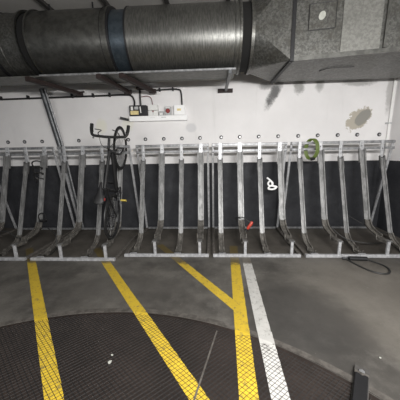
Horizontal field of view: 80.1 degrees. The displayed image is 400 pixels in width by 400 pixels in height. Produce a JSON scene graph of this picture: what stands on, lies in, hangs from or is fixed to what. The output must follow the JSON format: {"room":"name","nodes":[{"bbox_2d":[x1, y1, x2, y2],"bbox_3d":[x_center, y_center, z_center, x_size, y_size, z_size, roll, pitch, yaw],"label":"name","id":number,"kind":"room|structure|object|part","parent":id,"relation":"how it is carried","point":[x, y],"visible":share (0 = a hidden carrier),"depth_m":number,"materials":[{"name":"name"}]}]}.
{"room":"parking garage","nodes":[
{"label":"parking garage","id":0,"kind":"room"},
{"bbox_2d":[0,0,248,12],"bbox_3d":[-1.338,-2.583,0.487,10.320,0.200,8.900,0,12,3],"label":"ceiling","id":1,"kind":"structure","parent":0,"point":[6,6],"depth_m":3.87,"materials":[{"name":"grey concrete"}]},
{"bbox_2d":[36,0,53,9],"bbox_3d":[-2.497,-3.128,3.755,0.060,0.050,2.000,0,12,3],"label":"trim","id":2,"kind":"structure","parent":1,"relation":"attached to","point":[43,3],"depth_m":3.81,"materials":[{"name":"black metal"}]},
{"bbox_2d":[101,0,109,6],"bbox_3d":[-1.518,-3.136,3.705,0.060,0.050,2.000,0,12,3],"label":"trim","id":3,"kind":"structure","parent":1,"relation":"attached to","point":[105,2],"depth_m":3.79,"materials":[{"name":"black metal"}]},
{"bbox_2d":[275,0,399,81],"bbox_3d":[2.512,-2.573,3.508,2.500,1.120,1.590,0,12,3],"label":"duct","id":4,"kind":"object","parent":1,"relation":"hanging from","point":[331,39],"visible":0.99,"depth_m":3.18,"materials":[{"name":"metal"}]},
{"bbox_2d":[244,0,292,83],"bbox_3d":[1.038,-2.566,3.798,0.558,1.060,1.130,0,12,3],"label":"duct reducer","id":5,"kind":"object","parent":4,"relation":"attached to","point":[269,58],"visible":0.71,"depth_m":3.35,"materials":[{"name":"metal"}]},
{"bbox_3d":[2.090,-2.495,3.034,0.460,1.060,0.012,2,12,12],"label":"pale panel","id":6,"kind":"part","parent":4,"relation":"part of","materials":[{"name":"grey metal"}]},
{"bbox_2d":[0,72,397,227],"bbox_3d":[-1.088,-1.388,5.183,10.320,4.100,0.200,0,12,3],"label":"wall","id":7,"kind":"structure","parent":0,"point":[255,106],"depth_m":5.08,"materials":[{"name":"white paint"}]},
{"bbox_2d":[25,76,83,95],"bbox_3d":[-2.552,-2.076,4.367,0.147,0.130,1.275,2,12,15],"label":"bracket","id":8,"kind":"object","parent":7,"relation":"attached to","point":[27,78],"visible":1,"depth_m":4.19,"materials":[{"name":"brown metal"}]},
{"bbox_2d":[39,88,83,226],"bbox_3d":[-2.972,-0.802,5.190,0.507,2.995,0.184,-5,13,-18],"label":"pipe","id":9,"kind":"object","parent":7,"relation":"attached to","point":[43,92],"visible":0.56,"depth_m":5.00,"materials":[{"name":"metal"}]},
{"bbox_2d":[1,94,134,104],"bbox_3d":[-3.746,-2.045,5.017,4.838,0.245,0.085,0,12,3],"label":"conduit","id":10,"kind":"object","parent":7,"relation":"attached to","point":[107,94],"visible":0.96,"depth_m":4.96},
{"bbox_2d":[96,74,131,94],"bbox_3d":[-1.488,-2.085,4.318,0.143,0.130,1.250,0,12,7],"label":"bracket","id":11,"kind":"object","parent":7,"relation":"attached to","point":[100,77],"visible":1,"depth_m":4.13,"materials":[{"name":"brown metal"}]},
{"bbox_2d":[88,78,232,83],"bbox_3d":[-0.713,-2.114,4.211,2.580,0.025,0.025,0,12,3],"label":"rail","id":12,"kind":"object","parent":11,"relation":"on","point":[219,78],"visible":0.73,"depth_m":4.19,"materials":[{"name":"metal"}]},
{"bbox_2d":[119,73,156,93],"bbox_3d":[-1.046,-2.088,4.291,0.147,0.130,1.271,2,12,14],"label":"bracket","id":13,"kind":"object","parent":7,"relation":"attached to","point":[123,76],"visible":1,"depth_m":4.10,"materials":[{"name":"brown metal"}]},
{"bbox_2d":[0,70,234,85],"bbox_3d":[-2.722,-2.051,4.078,6.580,0.018,0.440,0,12,3],"label":"tray","id":14,"kind":"object","parent":13,"relation":"on","point":[215,74],"visible":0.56,"depth_m":3.98,"materials":[{"name":"grey metal"}]},
{"bbox_2d":[0,10,38,76],"bbox_3d":[-4.417,-2.545,4.098,3.400,1.014,1.014,0,12,3],"label":"duct","id":15,"kind":"object","parent":14,"relation":"on","point":[13,63],"visible":0.38,"depth_m":3.65,"materials":[{"name":"metal"}]},
{"bbox_2d":[16,13,40,74],"bbox_3d":[-2.655,-2.560,4.007,0.130,0.930,0.930,0,12,3],"label":"flexible collar","id":16,"kind":"object","parent":15,"relation":"attached to","point":[19,33],"visible":0.29,"depth_m":3.61,"materials":[{"name":"black rubber"}]},
{"bbox_2d":[22,5,116,73],"bbox_3d":[-1.971,-2.565,3.972,1.240,1.014,1.014,0,12,3],"label":"duct","id":17,"kind":"object","parent":14,"relation":"on","point":[64,41],"visible":0.65,"depth_m":3.55,"materials":[{"name":"metal"}]},
{"bbox_2d":[105,6,133,71],"bbox_3d":[-1.212,-2.572,3.933,0.280,0.990,0.990,0,12,3],"label":"band","id":18,"kind":"object","parent":14,"relation":"on","point":[114,18],"visible":0.52,"depth_m":3.54,"materials":[{"name":"blue metal"}]},
{"bbox_2d":[124,0,242,74],"bbox_3d":[-0.220,-2.580,3.882,1.705,1.014,1.014,0,12,3],"label":"duct","id":19,"kind":"object","parent":14,"relation":"on","point":[202,35],"visible":0.8,"depth_m":3.46,"materials":[{"name":"metal"}]},
{"bbox_2d":[239,1,251,72],"bbox_3d":[0.696,-2.587,3.836,0.130,0.940,0.940,0,12,3],"label":"flexible collar","id":20,"kind":"object","parent":19,"relation":"attached to","point":[247,7],"visible":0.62,"depth_m":3.44,"materials":[{"name":"black rubber"}]},
{"bbox_2d":[129,105,147,115],"bbox_3d":[-1.270,-1.840,4.916,0.350,0.207,0.152,0,12,3],"label":"switch box","id":21,"kind":"object","parent":7,"relation":"attached to","point":[135,110],"visible":0.95,"depth_m":4.87,"materials":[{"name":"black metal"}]},
{"bbox_3d":[-1.340,-1.785,4.873,0.165,0.075,0.025,0,12,3],"label":"label plate","id":22,"kind":"part","parent":21,"relation":"part of","materials":[{"name":"yellow plastic"}]},
{"bbox_2d":[139,89,141,104],"bbox_3d":[-1.229,-2.118,4.881,0.037,0.340,0.037,5,13,25],"label":"conduit","id":23,"kind":"object","parent":7,"relation":"attached to","point":[139,89],"visible":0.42,"depth_m":4.87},
{"bbox_2d":[148,105,158,115],"bbox_3d":[-0.964,-1.851,4.929,0.200,0.212,0.092,0,12,3],"label":"fused spur","id":24,"kind":"object","parent":7,"relation":"attached to","point":[153,109],"visible":0.95,"depth_m":4.90,"materials":[{"name":"plastic"}]},
{"bbox_2d":[129,115,187,121],"bbox_3d":[-0.862,-1.693,4.947,1.200,0.103,0.113,0,12,3],"label":"cable trunking","id":25,"kind":"object","parent":7,"relation":"attached to","point":[163,117],"visible":1,"depth_m":4.90,"materials":[{"name":"white plastic"}]},
{"bbox_2d":[165,106,171,114],"bbox_3d":[-0.657,-1.833,4.908,0.125,0.172,0.110,0,12,3],"label":"box","id":26,"kind":"object","parent":7,"relation":"attached to","point":[168,111],"visible":0.88,"depth_m":4.88,"materials":[{"name":"grey plastic"}]},
{"bbox_2d":[156,88,182,104],"bbox_3d":[-0.637,-2.091,4.863,0.567,0.354,0.043,0,12,3],"label":"conduit","id":27,"kind":"object","parent":7,"relation":"attached to","point":[168,88],"visible":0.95,"depth_m":4.83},
{"bbox_2d":[174,105,184,114],"bbox_3d":[-0.420,-1.844,4.892,0.220,0.192,0.114,0,12,3],"label":"junction box","id":28,"kind":"object","parent":7,"relation":"attached to","point":[178,109],"visible":0.79,"depth_m":4.84,"materials":[{"name":"white plastic"}]},
{"bbox_2d":[218,70,232,92],"bbox_3d":[0.479,-2.077,4.221,0.300,0.070,1.240,0,12,3],"label":"bracket","id":29,"kind":"object","parent":7,"relation":"attached to","point":[226,90],"visible":1,"depth_m":4.53,"materials":[{"name":"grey metal"}]},
{"bbox_2d":[39,67,235,76],"bbox_3d":[-1.012,-2.007,3.737,3.130,0.028,0.020,0,12,3],"label":"rail","id":30,"kind":"object","parent":29,"relation":"on","point":[232,68],"visible":1,"depth_m":3.73,"materials":[{"name":"metal"}]},
{"bbox_3d":[0.508,-2.200,4.798,0.300,0.070,0.060,0,12,3],"label":"foot plate","id":31,"kind":"part","parent":29,"relation":"part of","materials":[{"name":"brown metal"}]},
{"bbox_3d":[0.489,-2.082,4.220,0.050,0.050,1.240,0,12,3],"label":"arm","id":32,"kind":"part","parent":29,"relation":"part of"},
{"bbox_2d":[384,78,395,155],"bbox_3d":[3.777,-2.087,4.665,0.100,2.500,0.051,0,12,3],"label":"conduit","id":33,"kind":"object","parent":7,"relation":"attached to","point":[388,122],"visible":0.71,"depth_m":4.74,"materials":[{"name":"plastic"}]},
{"bbox_2d":[0,227,399,399],"bbox_3d":[-1.258,1.583,1.373,10.320,0.120,8.900,0,12,3],"label":"floor","id":34,"kind":"structure","parent":0,"point":[343,314],"depth_m":3.08,"materials":[{"name":"concrete"}]},
{"bbox_2d":[0,147,74,260],"bbox_3d":[-3.592,-0.060,4.549,1.450,1.860,1.585,0,12,3],"label":"bike rack","id":35,"kind":"object","parent":34,"relation":"on","point":[43,156],"visible":0.98,"depth_m":4.60,"materials":[{"name":"metal"}]},
{"bbox_3d":[-3.781,-0.946,4.671,0.075,0.171,0.027,0,12,3],"label":"hanger plate","id":36,"kind":"part","parent":35,"relation":"part of","materials":[{"name":"metal"}]},
{"bbox_3d":[-4.266,-0.190,5.115,0.040,1.811,0.409,0,12,3],"label":"leg","id":37,"kind":"part","parent":35,"relation":"part of","materials":[{"name":"metal"}]},
{"bbox_3d":[-3.612,0.984,3.993,1.420,0.050,0.050,0,12,3],"label":"rail","id":38,"kind":"part","parent":35,"relation":"part of","materials":[{"name":"metal"}]},
{"bbox_3d":[-3.053,0.845,3.935,0.045,0.225,0.035,0,12,3],"label":"foot post","id":39,"kind":"part","parent":35,"relation":"part of","materials":[{"name":"metal"}]},
{"bbox_3d":[-3.593,-1.010,4.692,1.420,0.050,0.050,0,12,3],"label":"rail","id":40,"kind":"part","parent":35,"relation":"part of","materials":[{"name":"metal"}]},
{"bbox_3d":[-3.405,-0.881,4.669,0.058,0.310,0.022,0,12,3],"label":"hanger plate","id":41,"kind":"part","parent":35,"relation":"part of","materials":[{"name":"metal"}]},
{"bbox_3d":[-3.591,-0.898,4.716,1.420,0.045,0.050,0,12,3],"label":"rail","id":42,"kind":"part","parent":35,"relation":"part of","materials":[{"name":"metal"}]},
{"bbox_2d":[31,160,43,182],"bbox_3d":[-3.106,-0.548,4.554,0.205,0.420,0.138,0,12,3],"label":"lock","id":43,"kind":"object","parent":35,"relation":"hanging from","point":[34,173],"visible":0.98,"depth_m":4.53,"materials":[{"name":"black paint"}]},
{"bbox_2d":[38,213,46,221],"bbox_3d":[-2.939,0.325,4.433,0.157,0.188,0.056,0,12,3],"label":"lock","id":44,"kind":"object","parent":35,"relation":"attached to","point":[45,219],"visible":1,"depth_m":4.42,"materials":[{"name":"black paint"}]},
{"bbox_3d":[-3.032,-0.952,4.633,0.075,0.171,0.027,0,12,3],"label":"hanger plate","id":45,"kind":"part","parent":35,"relation":"part of","materials":[{"name":"metal"}]},
{"bbox_3d":[-2.867,-0.202,5.043,0.040,1.811,0.409,0,12,3],"label":"leg","id":46,"kind":"part","parent":35,"relation":"part of","materials":[{"name":"metal"}]},
{"bbox_2d":[26,248,63,399],"bbox_3d":[-1.719,1.270,2.570,0.117,0.010,4.835,-10,15,-36],"label":"painted line","id":47,"kind":"object","parent":34,"relation":"on","point":[39,311],"visible":0.94,"depth_m":2.33,"materials":[{"name":"yellow paint"}]},
{"bbox_2d":[30,145,139,260],"bbox_3d":[-2.075,-0.073,4.471,1.450,1.860,1.585,0,12,3],"label":"bike rack","id":48,"kind":"object","parent":34,"relation":"on","point":[66,240],"visible":0.9,"depth_m":4.51,"materials":[{"name":"metal"}]},
{"bbox_3d":[-2.284,0.839,3.896,0.045,0.225,0.035,0,12,3],"label":"foot post","id":49,"kind":"part","parent":48,"relation":"part of","materials":[{"name":"metal"}]},
{"bbox_3d":[-2.636,-0.888,4.630,0.058,0.310,0.022,0,12,3],"label":"hanger plate","id":50,"kind":"part","parent":48,"relation":"part of","materials":[{"name":"metal"}]},
{"bbox_3d":[-2.748,-0.203,5.037,0.040,1.811,0.409,0,12,3],"label":"leg","id":51,"kind":"part","parent":48,"relation":"part of","materials":[{"name":"metal"}]},
{"bbox_3d":[-2.094,0.972,3.915,1.420,0.050,0.050,0,12,3],"label":"rail","id":52,"kind":"part","parent":48,"relation":"part of","materials":[{"name":"metal"}]},
{"bbox_3d":[-2.263,-0.959,4.593,0.075,0.171,0.027,0,12,3],"label":"hanger plate","id":53,"kind":"part","parent":48,"relation":"part of","materials":[{"name":"metal"}]},
{"bbox_3d":[-2.075,-1.023,4.614,1.420,0.050,0.050,0,12,3],"label":"rail","id":54,"kind":"part","parent":48,"relation":"part of","materials":[{"name":"metal"}]},
{"bbox_3d":[-2.073,-0.910,4.638,1.420,0.045,0.050,0,12,3],"label":"rail","id":55,"kind":"part","parent":48,"relation":"part of","materials":[{"name":"metal"}]},
{"bbox_3d":[-1.887,-0.894,4.591,0.058,0.310,0.022,0,12,3],"label":"hanger plate","id":56,"kind":"part","parent":48,"relation":"part of","materials":[{"name":"metal"}]},
{"bbox_3d":[-1.535,0.833,3.857,0.045,0.225,0.035,0,12,3],"label":"foot post","id":57,"kind":"part","parent":48,"relation":"part of","materials":[{"name":"metal"}]},
{"bbox_2d":[90,123,129,239],"bbox_3d":[-1.368,-0.301,4.015,0.609,1.888,1.525,0,12,3],"label":"bicycle","id":58,"kind":"object","parent":48,"relation":"on","point":[98,198],"visible":1,"depth_m":3.82,"materials":[{"name":"black metal"}]},
{"bbox_3d":[-1.405,-0.859,3.668,0.053,0.229,0.085,0,12,3],"label":"stem","id":59,"kind":"part","parent":58,"relation":"part of","materials":[{"name":"black metal"}]},
{"bbox_3d":[-1.460,-0.252,3.849,0.186,1.121,0.627,0,12,3],"label":"frame","id":60,"kind":"part","parent":58,"relation":"part of","materials":[{"name":"black paint"}]},
{"bbox_3d":[-1.349,-0.214,4.966,0.040,1.811,0.409,0,12,3],"label":"leg","id":61,"kind":"part","parent":48,"relation":"part of","materials":[{"name":"metal"}]},
{"bbox_2d":[94,248,209,399],"bbox_3d":[-0.601,1.255,2.539,0.122,0.010,4.598,-9,14,-34],"label":"painted line","id":62,"kind":"object","parent":34,"relation":"on","point":[134,304],"visible":0.92,"depth_m":2.30,"materials":[{"name":"yellow paint"}]},
{"bbox_2d":[124,143,209,256],"bbox_3d":[-0.546,-0.107,4.496,1.450,1.860,1.475,0,12,3],"label":"bike rack","id":63,"kind":"object","parent":34,"relation":"on","point":[200,153],"visible":1,"depth_m":4.53,"materials":[{"name":"metal"}]},
{"bbox_3d":[-1.221,-0.231,5.033,0.040,1.810,0.360,0,12,3],"label":"leg","id":64,"kind":"part","parent":63,"relation":"part of","materials":[{"name":"metal"}]},
{"bbox_3d":[-1.109,-0.921,4.649,0.058,0.310,0.022,0,12,3],"label":"hanger plate","id":65,"kind":"part","parent":63,"relation":"part of","materials":[{"name":"metal"}]},
{"bbox_3d":[-0.753,0.793,3.974,0.045,0.225,0.035,0,12,3],"label":"foot post","id":66,"kind":"part","parent":63,"relation":"part of","materials":[{"name":"metal"}]},
{"bbox_3d":[-0.736,-0.992,4.613,0.075,0.171,0.027,0,12,3],"label":"hanger plate","id":67,"kind":"part","parent":63,"relation":"part of","materials":[{"name":"metal"}]},
{"bbox_3d":[-0.564,0.926,3.993,1.420,0.050,0.050,0,12,3],"label":"rail","id":68,"kind":"part","parent":63,"relation":"part of","materials":[{"name":"metal"}]},
{"bbox_3d":[-0.545,-0.944,4.657,1.420,0.045,0.050,0,12,3],"label":"rail","id":69,"kind":"part","parent":63,"relation":"part of","materials":[{"name":"metal"}]},
{"bbox_3d":[-0.547,-1.056,4.634,1.420,0.050,0.050,0,12,3],"label":"rail","id":70,"kind":"part","parent":63,"relation":"part of","materials":[{"name":"metal"}]},
{"bbox_3d":[-0.360,-0.927,4.611,0.058,0.310,0.022,0,12,3],"label":"hanger plate","id":71,"kind":"part","parent":63,"relation":"part of","materials":[{"name":"metal"}]},
{"bbox_3d":[-0.004,0.787,3.936,0.045,0.225,0.035,0,12,3],"label":"foot post","id":72,"kind":"part","parent":63,"relation":"part of","materials":[{"name":"metal"}]},
{"bbox_3d":[0.013,-0.998,4.575,0.075,0.171,0.027,0,12,3],"label":"hanger plate","id":73,"kind":"part","parent":63,"relation":"part of","materials":[{"name":"metal"}]},
{"bbox_3d":[0.177,-0.243,4.961,0.040,1.810,0.360,0,12,3],"label":"leg","id":74,"kind":"part","parent":63,"relation":"part of","materials":[{"name":"metal"}]},
{"bbox_2d":[157,244,233,309],"bbox_3d":[-0.156,1.034,3.561,0.122,0.001,2.264,-9,14,-31],"label":"painted line","id":75,"kind":"object","parent":34,"relation":"on","point":[224,297],"visible":0.96,"depth_m":3.26,"materials":[{"name":"yellow paint"}]},
{"bbox_2d":[0,308,393,399],"bbox_3d":[-0.975,1.881,-0.369,6.270,0.010,6.270,0,12,3],"label":"turntable","id":76,"kind":"object","parent":34,"relation":"on","point":[84,344],"visible":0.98,"depth_m":2.00,"materials":[{"name":"metal"}]},
{"bbox_2d":[351,364,369,399],"bbox_3d":[1.158,1.364,1.717,0.100,0.050,0.460,8,15,36],"label":"block","id":77,"kind":"object","parent":76,"relation":"on","point":[360,386],"visible":1,"depth_m":1.74,"materials":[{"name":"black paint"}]},
{"bbox_2d":[230,246,258,399],"bbox_3d":[0.421,1.262,2.415,0.142,0.010,4.035,0,12,6],"label":"painted line","id":78,"kind":"object","parent":34,"relation":"on","point":[240,312],"visible":0.96,"depth_m":2.31,"materials":[{"name":"yellow paint"}]},
{"bbox_2d":[212,142,300,257],"bbox_3d":[0.947,-0.119,4.419,1.450,1.860,1.475,0,12,3],"label":"bike rack","id":79,"kind":"object","parent":34,"relation":"on","point":[281,152],"visible":1,"depth_m":4.46,"materials":[{"name":"metal"}]},
{"bbox_3d":[0.272,-0.243,4.956,0.040,1.810,0.360,0,12,3],"label":"leg","id":80,"kind":"part","parent":79,"relation":"part of","materials":[{"name":"metal"}]},
{"bbox_3d":[0.384,-0.933,4.573,0.058,0.310,0.022,0,12,3],"label":"hanger plate","id":81,"kind":"part","parent":79,"relation":"part of","materials":[{"name":"metal"}]},
{"bbox_3d":[0.757,-1.005,4.537,0.075,0.171,0.027,0,12,3],"label":"hanger plate","id":82,"kind":"part","parent":79,"relation":"part of","materials":[{"name":"metal"}]},
{"bbox_2d":[235,217,252,230],"bbox_3d":[0.772,0.414,4.285,0.124,0.248,0.374,-12,16,-41],"label":"lock","id":83,"kind":"object","parent":79,"relation":"hanging from","point":[251,222],"visible":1,"depth_m":4.18,"materials":[{"name":"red plastic"}]},
{"bbox_3d":[0.740,0.780,3.897,0.045,0.225,0.035,0,12,3],"label":"foot post","id":84,"kind":"part","parent":79,"relation":"part of","materials":[{"name":"metal"}]},
{"bbox_3d":[0.948,-0.956,4.581,1.420,0.045,0.050,0,12,3],"label":"rail","id":85,"kind":"part","parent":79,"relation":"part of","materials":[{"name":"metal"}]},
{"bbox_3d":[0.946,-1.069,4.557,1.420,0.050,0.050,0,12,3],"label":"rail","id":86,"kind":"part","parent":79,"relation":"part of","materials":[{"name":"metal"}]},
{"bbox_3d":[0.929,0.913,3.916,1.420,0.050,0.050,0,12,3],"label":"rail","id":87,"kind":"part","parent":79,"relation":"part of","materials":[{"name":"metal"}]},
{"bbox_3d":[1.133,-0.940,4.534,0.058,0.310,0.022,0,12,3],"label":"hanger plate","id":88,"kind":"part","parent":79,"relation":"part of","materials":[{"name":"metal"}]},
{"bbox_2d":[266,177,277,189],"bbox_3d":[1.349,-0.304,4.467,0.212,0.242,0.082,4,13,24],"label":"cable loop","id":89,"kind":"object","parent":79,"relation":"hanging from","point":[270,180],"visible":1,"depth_m":4.46,"materials":[{"name":"white plastic"}]},
{"bbox_3d":[1.506,-1.011,4.498,0.075,0.171,0.027,0,12,3],"label":"hanger plate","id":90,"kind":"part","parent":79,"relation":"part of","materials":[{"name":"metal"}]},
{"bbox_3d":[1.670,-0.255,4.884,0.040,1.810,0.360,0,12,3],"label":"leg","id":91,"kind":"part","parent":79,"relation":"part of","materials":[{"name":"metal"}]},
{"bbox_3d":[1.488,0.774,3.859,0.045,0.225,0.035,0,12,3],"label":"foot post","id":92,"kind":"part","parent":79,"relation":"part of","materials":[{"name":"metal"}]},
{"bbox_2d":[241,252,289,399],"bbox_3d":[0.623,1.285,2.285,0.137,0.010,3.770,0,12,5],"label":"painted line","id":93,"kind":"object","parent":34,"relation":"on","point":[265,335],"visible":0.94,"depth_m":2.27,"materials":[{"name":"white paint"}]},
{"bbox_2d":[280,140,399,257],"bbox_3d":[2.677,-0.134,4.331,1.915,1.860,1.475,0,12,3],"label":"bike rack","id":94,"kind":"object","parent":34,"relation":"on","point":[362,159],"visible":1,"depth_m":4.37,"materials":[{"name":"metal"}]},
{"bbox_3d":[1.770,-0.256,4.879,0.040,1.810,0.360,0,12,3],"label":"leg","id":95,"kind":"part","parent":94,"relation":"part of","materials":[{"name":"metal"}]},
{"bbox_3d":[1.882,-0.946,4.496,0.058,0.310,0.022,0,12,3],"label":"hanger plate","id":96,"kind":"part","parent":94,"relation":"part of","materials":[{"name":"metal"}]},
{"bbox_2d":[304,138,319,160],"bbox_3d":[2.092,-0.944,4.466,0.272,0.409,0.078,9,16,40],"label":"lock","id":97,"kind":"object","parent":94,"relation":"hanging from","point":[316,142],"visible":1,"depth_m":4.44,"materials":[{"name":"green plastic"}]},
{"bbox_3d":[2.237,0.768,3.821,0.045,0.225,0.035,0,12,3],"label":"foot post","id":98,"kind":"part","parent":94,"relation":"part of","materials":[{"name":"metal"}]},
{"bbox_3d":[2.631,-0.952,4.458,0.058,0.310,0.022,0,12,3],"label":"hanger plate","id":99,"kind":"part","parent":94,"relation":"part of","materials":[{"name":"metal"}]},
{"bbox_3d":[2.678,-0.971,4.492,1.885,0.045,0.050,0,12,3],"label":"rail","id":100,"kind":"part","parent":94,"relation":"part of","materials":[{"name":"metal"}]},
{"bbox_3d":[2.676,-1.083,4.468,1.885,0.050,0.050,0,12,3],"label":"rail","id":101,"kind":"part","parent":94,"relation":"part of","materials":[{"name":"metal"}]},
{"bbox_3d":[2.659,0.899,3.828,1.885,0.050,0.050,0,12,3],"label":"rail","id":102,"kind":"part","parent":94,"relation":"part of","materials":[{"name":"metal"}]},
{"bbox_2d":[329,224,391,243],"bbox_3d":[2.786,0.552,4.213,1.072,0.350,0.264,4,13,25],"label":"cable","id":103,"kind":"object","parent":94,"relation":"hanging from","point":[329,224],"visible":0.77,"depth_m":4.14,"materials":[{"name":"black rubber"}]},
{"bbox_3d":[3.004,-1.023,4.421,0.075,0.171,0.027,0,12,3],"label":"hanger plate","id":104,"kind":"part","parent":94,"relation":"part of","materials":[{"name":"metal"}]},
{"bbox_2d":[348,215,394,234],"bbox_3d":[3.098,0.453,4.324,0.779,0.317,0.113,4,13,21],"label":"cable","id":105,"kind":"object","parent":94,"relation":"attached to","point":[348,215],"visible":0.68,"depth_m":4.38,"materials":[{"name":"black rubber"}]},
{"bbox_3d":[3.632,-0.271,4.784,0.040,1.810,0.360,0,12,3],"label":"leg","id":106,"kind":"part","parent":94,"relation":"part of","materials":[{"name":"metal"}]},
{"bbox_3d":[3.380,-0.958,4.419,0.058,0.310,0.022,0,12,3],"label":"hanger plate","id":107,"kind":"part","parent":94,"relation":"part of","materials":[{"name":"metal"}]},
{"bbox_3d":[2.986,0.762,3.782,0.045,0.225,0.035,0,12,3],"label":"foot post","id":108,"kind":"part","parent":94,"relation":"part of","materials":[{"name":"metal"}]},
{"bbox_2d":[342,256,390,274],"bbox_3d":[2.526,0.946,3.578,0.367,0.069,0.606,-6,13,-23],"label":"lock","id":109,"kind":"object","parent":34,"relation":"on","point":[356,258],"visible":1,"depth_m":3.68,"materials":[{"name":"black paint"}]},
{"bbox_2d":[377,78,399,237],"bbox_3d":[3.750,-0.501,0.578,0.200,4.100,8.700,0,12,3],"label":"wall","id":110,"kind":"structure","parent":0,"point":[393,169],"depth_m":4.72,"materials":[{"name":"white paint"}]}
]}

